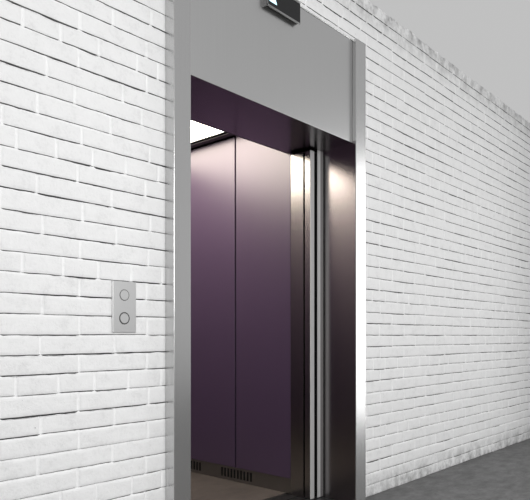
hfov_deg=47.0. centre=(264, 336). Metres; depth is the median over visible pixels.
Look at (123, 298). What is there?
panel
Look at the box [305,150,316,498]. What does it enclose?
door leaf
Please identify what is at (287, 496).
door sill
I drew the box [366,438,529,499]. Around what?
floor
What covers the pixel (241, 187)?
car
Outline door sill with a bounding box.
[267,493,332,499]
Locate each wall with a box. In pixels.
[0,0,529,499]
[291,152,304,497]
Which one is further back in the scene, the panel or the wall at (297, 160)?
the wall at (297, 160)
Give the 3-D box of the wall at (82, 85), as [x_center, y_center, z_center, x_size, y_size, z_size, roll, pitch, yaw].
[0.877,-0.547,4.183,0.203,3.084,10.620,0,0,42]
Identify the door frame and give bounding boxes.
[163,0,365,499]
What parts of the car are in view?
ceiling panel, wall panel, header panel, floor panel, kick plate, wall panel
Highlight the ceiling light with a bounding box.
[191,121,227,144]
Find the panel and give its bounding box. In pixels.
[111,281,135,332]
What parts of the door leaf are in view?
door panel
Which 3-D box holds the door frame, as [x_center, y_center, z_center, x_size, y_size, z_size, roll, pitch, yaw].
[-0.051,-0.374,3.239,0.434,2.733,1.470,0,0,42]
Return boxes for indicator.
[264,0,299,24]
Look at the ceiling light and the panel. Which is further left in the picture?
the panel
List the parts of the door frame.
soffit panel, lintel panel, trim, reveal panel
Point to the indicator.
(289, 9)
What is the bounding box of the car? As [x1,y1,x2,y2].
[191,119,290,499]

